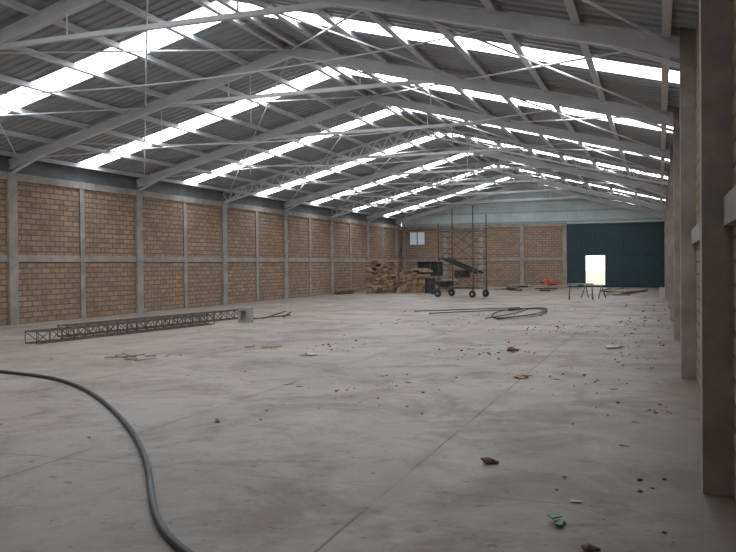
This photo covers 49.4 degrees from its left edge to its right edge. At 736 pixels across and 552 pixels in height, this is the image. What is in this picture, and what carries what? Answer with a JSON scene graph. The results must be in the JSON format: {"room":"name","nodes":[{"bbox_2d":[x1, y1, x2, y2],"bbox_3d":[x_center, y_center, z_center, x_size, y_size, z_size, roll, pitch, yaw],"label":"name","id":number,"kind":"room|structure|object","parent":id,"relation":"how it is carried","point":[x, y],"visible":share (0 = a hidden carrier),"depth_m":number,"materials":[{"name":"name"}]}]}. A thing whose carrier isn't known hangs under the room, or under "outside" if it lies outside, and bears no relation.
{"room":"empty warehouse","nodes":[
{"label":"empty warehouse","id":0,"kind":"room"},
{"bbox_2d":[0,179,401,325],"bbox_3d":[-7.761,-0.815,31.030,0.250,4.220,59.500,0,1,20],"label":"wall","id":1,"kind":"structure","parent":0,"point":[48,215],"depth_m":30.11,"materials":[{"name":"brick"}]},
{"bbox_2d":[0,155,400,225],"bbox_3d":[-7.706,-3.402,30.965,0.040,0.514,59.000,0,1,20],"label":"trim","id":2,"kind":"structure","parent":1,"relation":"attached to","point":[37,168],"depth_m":30.47,"materials":[{"name":"metal"}]},
{"bbox_2d":[0,171,401,261],"bbox_3d":[-7.738,-1.845,31.004,0.320,2.600,59.000,0,1,20],"label":"beam","id":3,"kind":"structure","parent":1,"relation":"attached to","point":[3,175],"depth_m":30.18,"materials":[{"name":"concrete"}]},
{"bbox_2d":[0,0,671,219],"bbox_3d":[2.277,-4.763,31.558,17.712,2.343,48.424,0,1,20],"label":"roof","id":4,"kind":"structure","parent":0,"point":[585,1],"depth_m":21.62,"materials":[{"name":"grey metal"}]},
{"bbox_2d":[0,29,612,203],"bbox_3d":[1.264,-4.522,28.896,13.849,1.962,30.325,0,1,20],"label":"wires","id":5,"kind":"object","parent":4,"relation":"hanging from","point":[250,165],"visible":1,"depth_m":20.60,"materials":[{"name":"white paint"}]},
{"bbox_2d":[0,0,672,219],"bbox_3d":[0.868,-4.787,27.813,17.720,2.356,59.000,0,1,20],"label":"purlins","id":6,"kind":"object","parent":4,"relation":"attached to","point":[489,5],"visible":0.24,"depth_m":21.22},
{"bbox_2d":[0,16,679,162],"bbox_3d":[-1.871,-4.686,20.191,18.880,2.500,5.110,0,1,20],"label":"sheet","id":7,"kind":"object","parent":4,"relation":"attached to","point":[223,34],"visible":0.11,"depth_m":19.75,"materials":[{"name":"metal"}]},
{"bbox_2d":[0,0,679,67],"bbox_3d":[-3.951,-4.286,14.516,18.323,2.815,0.160,0,1,20],"label":"rafter","id":8,"kind":"object","parent":4,"relation":"attached to","point":[641,44],"depth_m":12.68,"materials":[{"name":"grey metal"}]},
{"bbox_2d":[8,46,672,173],"bbox_3d":[-1.878,-4.384,20.199,18.323,2.815,0.160,0,1,20],"label":"rafter","id":9,"kind":"object","parent":4,"relation":"attached to","point":[645,115],"depth_m":19.73,"materials":[{"name":"grey metal"}]},
{"bbox_2d":[0,0,698,95],"bbox_3d":[-3.945,-4.589,14.508,18.880,2.500,5.110,0,1,20],"label":"sheet","id":10,"kind":"object","parent":4,"relation":"attached to","point":[103,15],"visible":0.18,"depth_m":15.06,"materials":[{"name":"metal"}]},
{"bbox_2d":[97,74,672,180],"bbox_3d":[0.202,-4.784,25.874,18.880,2.500,5.110,0,1,20],"label":"sheet","id":11,"kind":"object","parent":4,"relation":"attached to","point":[271,120],"visible":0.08,"depth_m":25.78,"materials":[{"name":"metal"}]},
{"bbox_2d":[136,94,669,190],"bbox_3d":[0.196,-4.482,25.881,18.323,2.815,0.160,0,1,20],"label":"rafter","id":12,"kind":"object","parent":4,"relation":"attached to","point":[278,133],"depth_m":25.58,"materials":[{"name":"grey metal"}]},
{"bbox_2d":[197,111,669,193],"bbox_3d":[2.276,-4.882,31.556,18.880,2.500,5.110,0,1,20],"label":"sheet","id":13,"kind":"object","parent":4,"relation":"attached to","point":[305,153],"visible":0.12,"depth_m":31.64,"materials":[{"name":"metal"}]},
{"bbox_2d":[222,124,667,202],"bbox_3d":[2.269,-4.576,31.564,18.288,2.860,0.100,0,1,20],"label":"rafter","id":14,"kind":"object","parent":4,"relation":"attached to","point":[488,149],"depth_m":31.37,"materials":[{"name":"grey metal"}]},
{"bbox_2d":[268,135,667,202],"bbox_3d":[4.349,-4.980,37.239,18.880,2.500,5.110,0,1,20],"label":"sheet","id":15,"kind":"object","parent":4,"relation":"attached to","point":[358,170],"visible":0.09,"depth_m":37.47,"materials":[{"name":"metal"}]},
{"bbox_2d":[319,154,666,209],"bbox_3d":[6.422,-5.078,42.922,18.880,2.500,5.110,0,1,20],"label":"sheet","id":16,"kind":"object","parent":4,"relation":"attached to","point":[463,160],"visible":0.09,"depth_m":43.43,"materials":[{"name":"metal"}]},
{"bbox_2d":[357,167,665,212],"bbox_3d":[8.496,-5.176,48.605,18.880,2.500,5.110,0,1,20],"label":"sheet","id":17,"kind":"object","parent":4,"relation":"attached to","point":[431,191],"visible":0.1,"depth_m":48.61,"materials":[{"name":"metal"}]},
{"bbox_2d":[390,179,663,217],"bbox_3d":[10.405,-5.266,53.839,18.880,2.500,4.155,0,1,20],"label":"sheet","id":18,"kind":"object","parent":4,"relation":"attached to","point":[453,199],"visible":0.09,"depth_m":54.82,"materials":[{"name":"metal"}]},
{"bbox_2d":[0,287,735,551],"bbox_3d":[0.963,1.382,27.885,18.880,0.250,59.600,0,1,20],"label":"floor","id":19,"kind":"structure","parent":0,"point":[318,472],"depth_m":8.00,"materials":[{"name":"concrete"}]},
{"bbox_2d":[6,173,18,324],"bbox_3d":[-10.388,-0.784,23.366,0.110,4.420,0.340,0,1,20],"label":"concrete column","id":20,"kind":"structure","parent":19,"relation":"on","point":[11,183],"depth_m":23.30,"materials":[{"name":"grey concrete"}]},
{"bbox_2d":[79,189,85,317],"bbox_3d":[-9.369,-0.733,26.215,0.070,4.220,0.220,0,1,20],"label":"concrete column","id":21,"kind":"structure","parent":19,"relation":"on","point":[81,191],"depth_m":26.18,"materials":[{"name":"grey concrete"}]},
{"bbox_2d":[0,370,192,551],"bbox_3d":[-3.079,1.534,8.633,1.128,0.050,11.778,-1,1,-33],"label":"hose","id":22,"kind":"object","parent":19,"relation":"on","point":[178,545],"visible":1,"depth_m":6.53,"materials":[{"name":"grey plastic"}]},
{"bbox_2d":[25,314,214,343],"bbox_3d":[-5.930,1.286,20.125,0.380,0.285,6.164,0,1,27],"label":"girder","id":23,"kind":"object","parent":19,"relation":"on","point":[61,329],"visible":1,"depth_m":19.52,"materials":[{"name":"metal"}]},
{"bbox_2d":[104,353,169,360],"bbox_3d":[-4.283,1.472,14.595,1.132,0.020,1.043,0,1,20],"label":"pile","id":24,"kind":"object","parent":19,"relation":"on","point":[131,356],"visible":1,"depth_m":14.59,"materials":[{"name":"brown wood"}]},
{"bbox_2d":[135,190,143,312],"bbox_3d":[-8.315,-0.882,29.048,0.110,4.420,0.340,0,1,20],"label":"concrete column","id":25,"kind":"structure","parent":19,"relation":"on","point":[138,198],"depth_m":28.98,"materials":[{"name":"grey concrete"}]},
{"bbox_2d":[57,309,237,336],"bbox_3d":[-5.640,1.253,22.307,0.330,0.285,7.274,0,1,27],"label":"girder","id":26,"kind":"object","parent":19,"relation":"on","point":[233,310],"visible":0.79,"depth_m":21.68,"materials":[{"name":"metal"}]},
{"bbox_2d":[182,202,187,307],"bbox_3d":[-7.296,-0.831,31.898,0.070,4.220,0.220,0,1,20],"label":"concrete column","id":27,"kind":"structure","parent":19,"relation":"on","point":[185,271],"depth_m":31.86,"materials":[{"name":"grey concrete"}]},
{"bbox_2d":[221,202,227,303],"bbox_3d":[-6.241,-0.980,34.731,0.110,4.420,0.340,0,1,20],"label":"concrete column","id":28,"kind":"structure","parent":19,"relation":"on","point":[224,205],"depth_m":34.64,"materials":[{"name":"grey concrete"}]},
{"bbox_2d":[238,307,252,322],"bbox_3d":[-3.597,1.140,23.529,0.340,0.440,0.300,0,1,20],"label":"concrete block","id":29,"kind":"object","parent":19,"relation":"on","point":[245,314],"visible":1,"depth_m":23.43,"materials":[{"name":"grey concrete"}]},
{"bbox_2d":[255,211,258,300],"bbox_3d":[-5.222,-0.929,37.581,0.070,4.220,0.220,0,1,20],"label":"concrete column","id":30,"kind":"structure","parent":19,"relation":"on","point":[256,212],"depth_m":37.55,"materials":[{"name":"grey concrete"}]},
{"bbox_2d":[245,345,281,348],"bbox_3d":[-2.151,1.431,16.237,0.780,0.027,0.465,0,1,20],"label":"pile","id":31,"kind":"object","parent":19,"relation":"on","point":[263,346],"visible":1,"depth_m":16.16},
{"bbox_2d":[253,311,290,318],"bbox_3d":[-2.824,1.219,25.256,0.819,0.220,2.433,0,1,30],"label":"bent rebar","id":32,"kind":"object","parent":19,"relation":"on","point":[270,316],"visible":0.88,"depth_m":25.22,"materials":[{"name":"metal"}]},
{"bbox_2d":[283,211,287,298],"bbox_3d":[-4.168,-1.078,40.414,0.110,4.420,0.340,0,1,20],"label":"concrete column","id":33,"kind":"structure","parent":19,"relation":"on","point":[285,216],"depth_m":40.30,"materials":[{"name":"grey concrete"}]},
{"bbox_2d":[308,218,311,295],"bbox_3d":[-3.149,-1.027,43.264,0.070,4.220,0.220,0,1,20],"label":"concrete column","id":34,"kind":"structure","parent":19,"relation":"on","point":[309,219],"depth_m":43.18,"materials":[{"name":"grey concrete"}]},
{"bbox_2d":[301,352,318,354],"bbox_3d":[-1.078,1.430,14.687,0.354,0.054,0.222,0,1,12],"label":"paper scrap","id":35,"kind":"object","parent":19,"relation":"on","point":[306,353],"visible":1,"depth_m":14.69,"materials":[{"name":"white paper"}]},
{"bbox_2d":[330,217,333,293],"bbox_3d":[-2.095,-1.176,46.097,0.110,4.420,0.340,0,1,20],"label":"concrete column","id":36,"kind":"structure","parent":19,"relation":"on","point":[331,221],"depth_m":45.96,"materials":[{"name":"grey concrete"}]},
{"bbox_2d":[1,302,674,542],"bbox_3d":[1.611,1.343,19.766,11.055,0.036,30.205,0,1,20],"label":"debris","id":37,"kind":"object","parent":19,"relation":"on","point":[489,353],"visible":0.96,"depth_m":14.67,"materials":[{"name":"brown wood"}]},
{"bbox_2d":[332,288,356,293],"bbox_3d":[-1.360,0.885,45.706,0.632,0.295,1.972,0,1,27],"label":"planks","id":38,"kind":"object","parent":19,"relation":"on","point":[339,291],"visible":1,"depth_m":45.49,"materials":[{"name":"brown wood"}]},
{"bbox_2d":[349,223,351,288],"bbox_3d":[-1.076,-1.125,48.946,0.070,4.220,0.220,0,1,20],"label":"concrete column","id":39,"kind":"structure","parent":19,"relation":"on","point":[350,247],"depth_m":48.87,"materials":[{"name":"grey concrete"}]},
{"bbox_2d":[366,222,368,288],"bbox_3d":[-0.021,-1.274,51.779,0.110,4.420,0.340,0,1,20],"label":"concrete column","id":40,"kind":"structure","parent":19,"relation":"on","point":[367,225],"depth_m":51.62,"materials":[{"name":"grey concrete"}]},
{"bbox_2d":[365,260,397,292],"bbox_3d":[0.809,0.041,46.868,1.757,1.906,1.290,0,1,15],"label":"bricks","id":41,"kind":"object","parent":19,"relation":"on","point":[382,280],"visible":1,"depth_m":46.35,"materials":[{"name":"brown brick"}]},
{"bbox_2d":[382,227,383,266],"bbox_3d":[0.998,-1.223,54.629,0.070,4.220,0.220,0,1,20],"label":"concrete column","id":42,"kind":"structure","parent":19,"relation":"on","point":[382,227],"depth_m":54.52,"materials":[{"name":"grey concrete"}]},
{"bbox_2d":[395,226,397,285],"bbox_3d":[2.052,-1.372,57.462,0.110,4.420,0.340,0,1,20],"label":"concrete column","id":43,"kind":"structure","parent":19,"relation":"on","point":[396,229],"depth_m":57.31,"materials":[{"name":"grey concrete"}]},
{"bbox_2d":[402,230,405,269],"bbox_3d":[2.643,-1.283,58.600,0.260,4.200,0.060,0,1,20],"label":"concrete column","id":44,"kind":"structure","parent":19,"relation":"on","point":[403,231],"depth_m":58.56,"materials":[{"name":"grey concrete"}]},
{"bbox_2d":[399,268,432,292],"bbox_3d":[2.821,0.256,47.095,1.630,1.431,1.286,0,1,26],"label":"bricks","id":45,"kind":"object","parent":19,"relation":"on","point":[413,281],"visible":0.92,"depth_m":46.61,"materials":[{"name":"brown brick"}]},
{"bbox_2d":[425,278,434,293],"bbox_3d":[3.536,0.546,45.563,0.610,0.885,0.610,0,1,20],"label":"drum","id":46,"kind":"object","parent":19,"relation":"on","point":[429,282],"visible":0.8,"depth_m":45.32,"materials":[{"name":"metal"}]},
{"bbox_2d":[429,281,459,293],"bbox_3d":[4.191,0.646,43.835,1.696,0.720,0.720,0,1,20],"label":"wheelbarrow","id":47,"kind":"object","parent":19,"relation":"on","point":[432,290],"visible":0.68,"depth_m":43.63,"materials":[{"name":"black metal"}]},
{"bbox_2d":[443,229,446,280],"bbox_3d":[5.556,-1.296,57.537,0.260,4.200,0.060,0,1,20],"label":"concrete column","id":48,"kind":"structure","parent":19,"relation":"on","point":[444,233],"depth_m":57.51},
{"bbox_2d":[435,276,456,291],"bbox_3d":[4.590,0.483,47.305,1.330,0.939,1.086,0,1,8],"label":"bricks","id":49,"kind":"object","parent":19,"relation":"on","point":[455,280],"visible":0.3,"depth_m":46.86,"materials":[{"name":"brick"}]},
{"bbox_2d":[435,205,488,297],"bbox_3d":[4.687,-1.198,40.125,2.360,4.500,1.428,0,1,38],"label":"scaffold tower","id":50,"kind":"object","parent":19,"relation":"on","point":[458,274],"visible":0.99,"depth_m":39.96,"materials":[{"name":"metal"}]},
{"bbox_2d":[414,307,546,319],"bbox_3d":[4.691,1.181,26.452,4.791,0.092,4.940,-1,1,-24],"label":"bundle","id":51,"kind":"object","parent":19,"relation":"on","point":[510,308],"visible":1,"depth_m":27.59,"materials":[{"name":"rubber"}]},
{"bbox_2d":[479,228,482,286],"bbox_3d":[7.998,-1.306,56.646,0.260,4.200,0.060,0,1,20],"label":"concrete column","id":52,"kind":"structure","parent":19,"relation":"on","point":[481,232],"depth_m":56.62,"materials":[{"name":"grey concrete"}]},
{"bbox_2d":[480,457,498,463],"bbox_3d":[1.003,1.524,6.609,0.157,0.048,0.081,0,1,6],"label":"clod","id":53,"kind":"object","parent":19,"relation":"on","point":[487,460],"visible":1,"depth_m":6.58,"materials":[{"name":"brown soil"}]},
{"bbox_2d":[507,346,519,350],"bbox_3d":[2.729,1.370,15.055,0.242,0.092,0.171,0,1,20],"label":"clod","id":54,"kind":"object","parent":19,"relation":"on","point":[511,348],"visible":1,"depth_m":15.02,"materials":[{"name":"brown soil"}]},
{"bbox_2d":[513,373,529,378],"bbox_3d":[2.228,1.444,11.555,0.285,0.049,0.187,-1,1,-40],"label":"scrap","id":55,"kind":"object","parent":19,"relation":"on","point":[521,375],"visible":1,"depth_m":11.53,"materials":[{"name":"beige paper"}]},
{"bbox_2d":[520,227,523,284],"bbox_3d":[10.722,-1.319,55.652,0.260,4.200,0.060,0,1,20],"label":"concrete column","id":56,"kind":"structure","parent":19,"relation":"on","point":[521,228],"depth_m":55.62,"materials":[{"name":"grey concrete"}]},
{"bbox_2d":[487,285,577,290],"bbox_3d":[10.107,0.730,49.656,5.358,0.240,5.841,0,1,20],"label":"timber offcuts","id":57,"kind":"object","parent":19,"relation":"on","point":[509,287],"visible":0.97,"depth_m":49.80,"materials":[{"name":"brown wood"}]},
{"bbox_2d":[540,278,559,287],"bbox_3d":[12.242,0.476,53.736,1.334,0.633,0.766,0,1,7],"label":"pile","id":58,"kind":"object","parent":19,"relation":"on","point":[551,281],"visible":0.79,"depth_m":53.49,"materials":[{"name":"plastic"}]},
{"bbox_2d":[547,512,566,525],"bbox_3d":[1.210,1.544,5.061,0.102,0.047,0.174,-1,1,-8],"label":"plastic wrapper","id":59,"kind":"object","parent":19,"relation":"on","point":[559,522],"visible":1,"depth_m":5.06,"materials":[{"name":"green plastic"}]},
{"bbox_2d":[563,226,566,286],"bbox_3d":[13.447,-1.331,54.658,0.260,4.200,0.060,0,1,20],"label":"concrete column","id":60,"kind":"structure","parent":19,"relation":"on","point":[564,227],"depth_m":54.62,"materials":[{"name":"grey concrete"}]},
{"bbox_2d":[568,283,593,299],"bbox_3d":[9.455,0.692,35.527,1.100,0.732,0.637,0,1,11],"label":"sawhorse","id":61,"kind":"object","parent":19,"relation":"on","point":[570,284],"visible":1,"depth_m":35.48,"materials":[{"name":"metal"}]},
{"bbox_2d":[581,543,600,551],"bbox_3d":[1.283,1.557,4.588,0.099,0.034,0.063,-1,1,-14],"label":"clod","id":62,"kind":"object","parent":19,"relation":"on","point":[588,547],"visible":1,"depth_m":4.58,"materials":[{"name":"brown soil"}]},
{"bbox_2d":[581,284,605,298],"bbox_3d":[10.448,0.712,37.082,0.636,0.633,1.000,-1,1,-41],"label":"sawhorse","id":63,"kind":"object","parent":19,"relation":"on","point":[585,285],"visible":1,"depth_m":37.20,"materials":[{"name":"metal"}]},
{"bbox_2d":[605,345,625,347],"bbox_3d":[4.769,1.365,15.426,0.376,0.052,0.427,0,1,20],"label":"paper scrap","id":64,"kind":"object","parent":19,"relation":"on","point":[610,346],"visible":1,"depth_m":15.34,"materials":[{"name":"white paper"}]},
{"bbox_2d":[601,287,647,294],"bbox_3d":[13.826,0.810,43.156,2.362,0.220,6.574,0,1,15],"label":"timber offcuts","id":65,"kind":"object","parent":19,"relation":"on","point":[622,292],"visible":0.94,"depth_m":42.01,"materials":[{"name":"wood"}]},
{"bbox_2d":[660,286,664,297],"bbox_3d":[13.446,0.744,36.574,0.220,0.550,0.300,0,1,20],"label":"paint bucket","id":66,"kind":"object","parent":19,"relation":"on","point":[662,288],"visible":1,"depth_m":36.43,"materials":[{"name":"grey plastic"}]},
{"bbox_2d":[664,211,664,258],"bbox_3d":[19.095,-1.737,51.238,0.200,5.000,0.320,0,1,20],"label":"concrete column","id":67,"kind":"structure","parent":19,"relation":"on","point":[664,211],"depth_m":51.11,"materials":[{"name":"grey concrete"}]},
{"bbox_2d":[665,207,665,290],"bbox_3d":[17.021,-1.639,45.555,0.200,5.000,0.320,0,1,20],"label":"concrete column","id":68,"kind":"structure","parent":19,"relation":"on","point":[665,207],"depth_m":45.43,"materials":[{"name":"grey concrete"}]},
{"bbox_2d":[666,197,666,294],"bbox_3d":[14.948,-1.541,39.872,0.200,5.000,0.320,0,1,20],"label":"concrete column","id":69,"kind":"structure","parent":19,"relation":"on","point":[666,197],"depth_m":39.75,"materials":[{"name":"grey concrete"}]},
{"bbox_2d":[666,185,667,300],"bbox_3d":[12.875,-1.443,34.190,0.200,5.000,0.320,0,1,20],"label":"concrete column","id":70,"kind":"structure","parent":19,"relation":"on","point":[666,185],"depth_m":34.06,"materials":[{"name":"grey concrete"}]},
{"bbox_2d":[668,169,669,308],"bbox_3d":[10.801,-1.345,28.507,0.200,5.000,0.320,0,1,20],"label":"concrete column","id":71,"kind":"structure","parent":19,"relation":"on","point":[668,169],"depth_m":28.38,"materials":[{"name":"grey concrete"}]},
{"bbox_2d":[670,145,673,319],"bbox_3d":[8.728,-1.247,22.824,0.200,5.000,0.320,0,1,20],"label":"concrete column","id":72,"kind":"structure","parent":19,"relation":"on","point":[671,147],"depth_m":22.70,"materials":[{"name":"grey concrete"}]},
{"bbox_2d":[673,106,680,339],"bbox_3d":[6.655,-1.149,17.141,0.200,5.000,0.320,0,1,20],"label":"concrete column","id":73,"kind":"structure","parent":19,"relation":"on","point":[676,110],"depth_m":17.00,"materials":[{"name":"grey concrete"}]},
{"bbox_2d":[679,27,696,378],"bbox_3d":[4.581,-1.051,11.458,0.200,5.000,0.320,0,1,20],"label":"concrete column","id":74,"kind":"structure","parent":19,"relation":"on","point":[687,35],"depth_m":11.31,"materials":[{"name":"grey concrete"}]},
{"bbox_2d":[699,0,733,495],"bbox_3d":[2.508,-0.953,5.776,0.200,5.000,0.320,0,1,20],"label":"concrete column","id":75,"kind":"structure","parent":19,"relation":"on","point":[715,16],"depth_m":5.64,"materials":[{"name":"grey concrete"}]},
{"bbox_2d":[284,145,666,210],"bbox_3d":[4.342,-4.678,37.247,18.323,2.815,0.160,0,1,20],"label":"rafter","id":76,"kind":"object","parent":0,"point":[533,163],"depth_m":36.94,"materials":[{"name":"grey metal"}]},
{"bbox_2d":[401,226,562,286],"bbox_3d":[8.075,-1.309,56.783,11.850,4.200,0.250,0,1,20],"label":"wall","id":77,"kind":"structure","parent":0,"point":[539,241],"depth_m":56.19,"materials":[{"name":"brick"}]},
{"bbox_2d":[409,232,424,244],"bbox_3d":[3.590,-2.739,58.368,1.250,0.900,0.080,0,1,20],"label":"window","id":78,"kind":"structure","parent":77,"relation":"in","point":[415,238],"depth_m":58.40,"materials":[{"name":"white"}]},
{"bbox_2d":[418,262,442,275],"bbox_3d":[4.532,-0.513,58.079,1.900,1.040,0.110,0,1,20],"label":"window","id":79,"kind":"structure","parent":77,"relation":"in","point":[433,265],"depth_m":58.03,"materials":[{"name":"glass"}]},
{"bbox_2d":[402,222,566,261],"bbox_3d":[8.089,-2.339,56.733,11.760,2.580,0.300,0,1,20],"label":"beam","id":80,"kind":"structure","parent":77,"relation":"attached to","point":[528,224],"depth_m":56.30,"materials":[{"name":"concrete"}]},
{"bbox_2d":[567,221,664,286],"bbox_3d":[16.605,-1.404,53.499,6.430,4.320,0.110,0,1,20],"label":"door","id":81,"kind":"structure","parent":77,"relation":"in","point":[633,252],"depth_m":53.41,"materials":[{"name":"metal"}]},
{"bbox_2d":[330,160,665,217],"bbox_3d":[6.416,-4.772,42.930,18.288,2.860,0.100,0,1,20],"label":"rafter","id":82,"kind":"object","parent":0,"point":[429,185],"depth_m":42.78,"materials":[{"name":"grey metal"}]},
{"bbox_2d":[366,173,664,221],"bbox_3d":[8.489,-4.873,48.612,18.323,2.815,0.160,0,1,20],"label":"rafter","id":83,"kind":"object","parent":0,"point":[454,191],"depth_m":48.72,"materials":[{"name":"grey metal"}]},
{"bbox_2d":[395,182,663,225],"bbox_3d":[10.562,-4.971,54.295,18.323,2.815,0.160,0,1,20],"label":"rafter","id":84,"kind":"object","parent":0,"point":[473,199],"depth_m":54.18,"materials":[{"name":"grey metal"}]},
{"bbox_2d":[402,183,663,226],"bbox_3d":[11.043,-5.031,55.583,18.280,3.020,0.130,0,1,20],"label":"cladding","id":85,"kind":"object","parent":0,"point":[570,210],"visible":0.68,"depth_m":55.47,"materials":[{"name":"metal"}]},
{"bbox_2d":[695,0,735,501],"bbox_3d":[9.643,-1.211,24.673,0.250,4.860,59.500,0,1,20],"label":"wall","id":86,"kind":"structure","parent":0,"point":[733,1],"depth_m":5.59,"materials":[{"name":"brick"}]},
{"bbox_2d":[691,185,735,243],"bbox_3d":[9.501,-0.781,24.733,0.060,0.200,59.000,0,1,20],"label":"beam","id":87,"kind":"structure","parent":86,"relation":"attached to","point":[729,200],"depth_m":5.27,"materials":[{"name":"concrete"}]},
{"bbox_3d":[1.250,-3.690,28.731,18.880,0.212,0.940,0,1,20],"label":"sheet","id":88,"kind":"object","parent":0,"visible":0},
{"bbox_2d":[185,106,669,182],"bbox_3d":[1.356,-4.879,28.672,17.930,2.409,0.940,0,1,20],"label":"strip","id":89,"kind":"object","parent":88,"relation":"on","point":[375,116],"visible":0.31,"depth_m":29.92,"materials":[{"name":"white plastic"}]},
{"bbox_3d":[3.323,-3.787,34.414,18.880,0.212,0.940,0,1,20],"label":"sheet","id":90,"kind":"object","parent":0,"visible":0},
{"bbox_2d":[257,132,667,194],"bbox_3d":[3.429,-4.977,34.354,17.930,2.409,0.940,0,1,20],"label":"strip","id":91,"kind":"object","parent":90,"relation":"on","point":[424,139],"visible":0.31,"depth_m":35.17,"materials":[{"name":"white plastic"}]},
{"bbox_3d":[9.543,-4.081,51.462,18.880,0.212,0.940,0,1,20],"label":"sheet","id":92,"kind":"object","parent":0,"visible":0},
{"bbox_2d":[386,177,509,215],"bbox_3d":[9.649,-5.271,51.403,17.930,2.409,0.940,0,1,20],"label":"strip","id":93,"kind":"object","parent":92,"relation":"on","point":[506,178],"visible":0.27,"depth_m":53.15,"materials":[{"name":"white plastic"}]},
{"bbox_3d":[5.396,-3.885,40.096,18.880,0.212,0.940,0,1,20],"label":"sheet","id":94,"kind":"object","parent":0,"visible":0},
{"bbox_2d":[311,153,466,203],"bbox_3d":[5.503,-5.075,40.037,17.930,2.409,0.940,0,1,20],"label":"strip","id":95,"kind":"object","parent":94,"relation":"on","point":[462,154],"visible":0.3,"depth_m":41.76,"materials":[{"name":"white plastic"}]},
{"bbox_3d":[-2.897,-3.494,17.365,18.880,0.212,0.940,0,1,20],"label":"sheet","id":96,"kind":"object","parent":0,"visible":0},
{"bbox_2d":[0,1,679,114],"bbox_3d":[-2.791,-4.684,17.306,17.930,2.409,0.940,0,1,20],"label":"strip","id":97,"kind":"object","parent":96,"relation":"on","point":[64,78],"visible":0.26,"depth_m":17.18,"materials":[{"name":"white plastic"}]},
{"bbox_3d":[7.470,-3.983,45.779,18.880,0.212,0.940,0,1,20],"label":"sheet","id":98,"kind":"object","parent":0,"visible":0},
{"bbox_2d":[352,165,665,210],"bbox_3d":[7.576,-5.173,45.720,17.930,2.409,0.940,0,1,20],"label":"strip","id":99,"kind":"object","parent":98,"relation":"on","point":[492,165],"visible":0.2,"depth_m":45.51,"materials":[{"name":"white plastic"}]},
{"bbox_3d":[-0.824,-3.592,23.048,18.880,0.212,0.940,0,1,20],"label":"sheet","id":100,"kind":"object","parent":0,"visible":0},
{"bbox_2d":[80,67,672,165],"bbox_3d":[-0.718,-4.782,22.989,17.930,2.409,0.940,0,1,20],"label":"strip","id":101,"kind":"object","parent":100,"relation":"on","point":[315,77],"visible":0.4,"depth_m":23.57,"materials":[{"name":"white plastic"}]},
{"label":"outside","id":102,"kind":"structure","parent":0,"visible":0},
{"bbox_2d":[586,271,604,284],"bbox_3d":[39.839,-0.056,109.172,120.000,0.250,119.600,0,1,20],"label":"ground","id":103,"kind":"structure","parent":102,"point":[596,277],"depth_m":92.58,"materials":[{"name":"white"}]}
]}

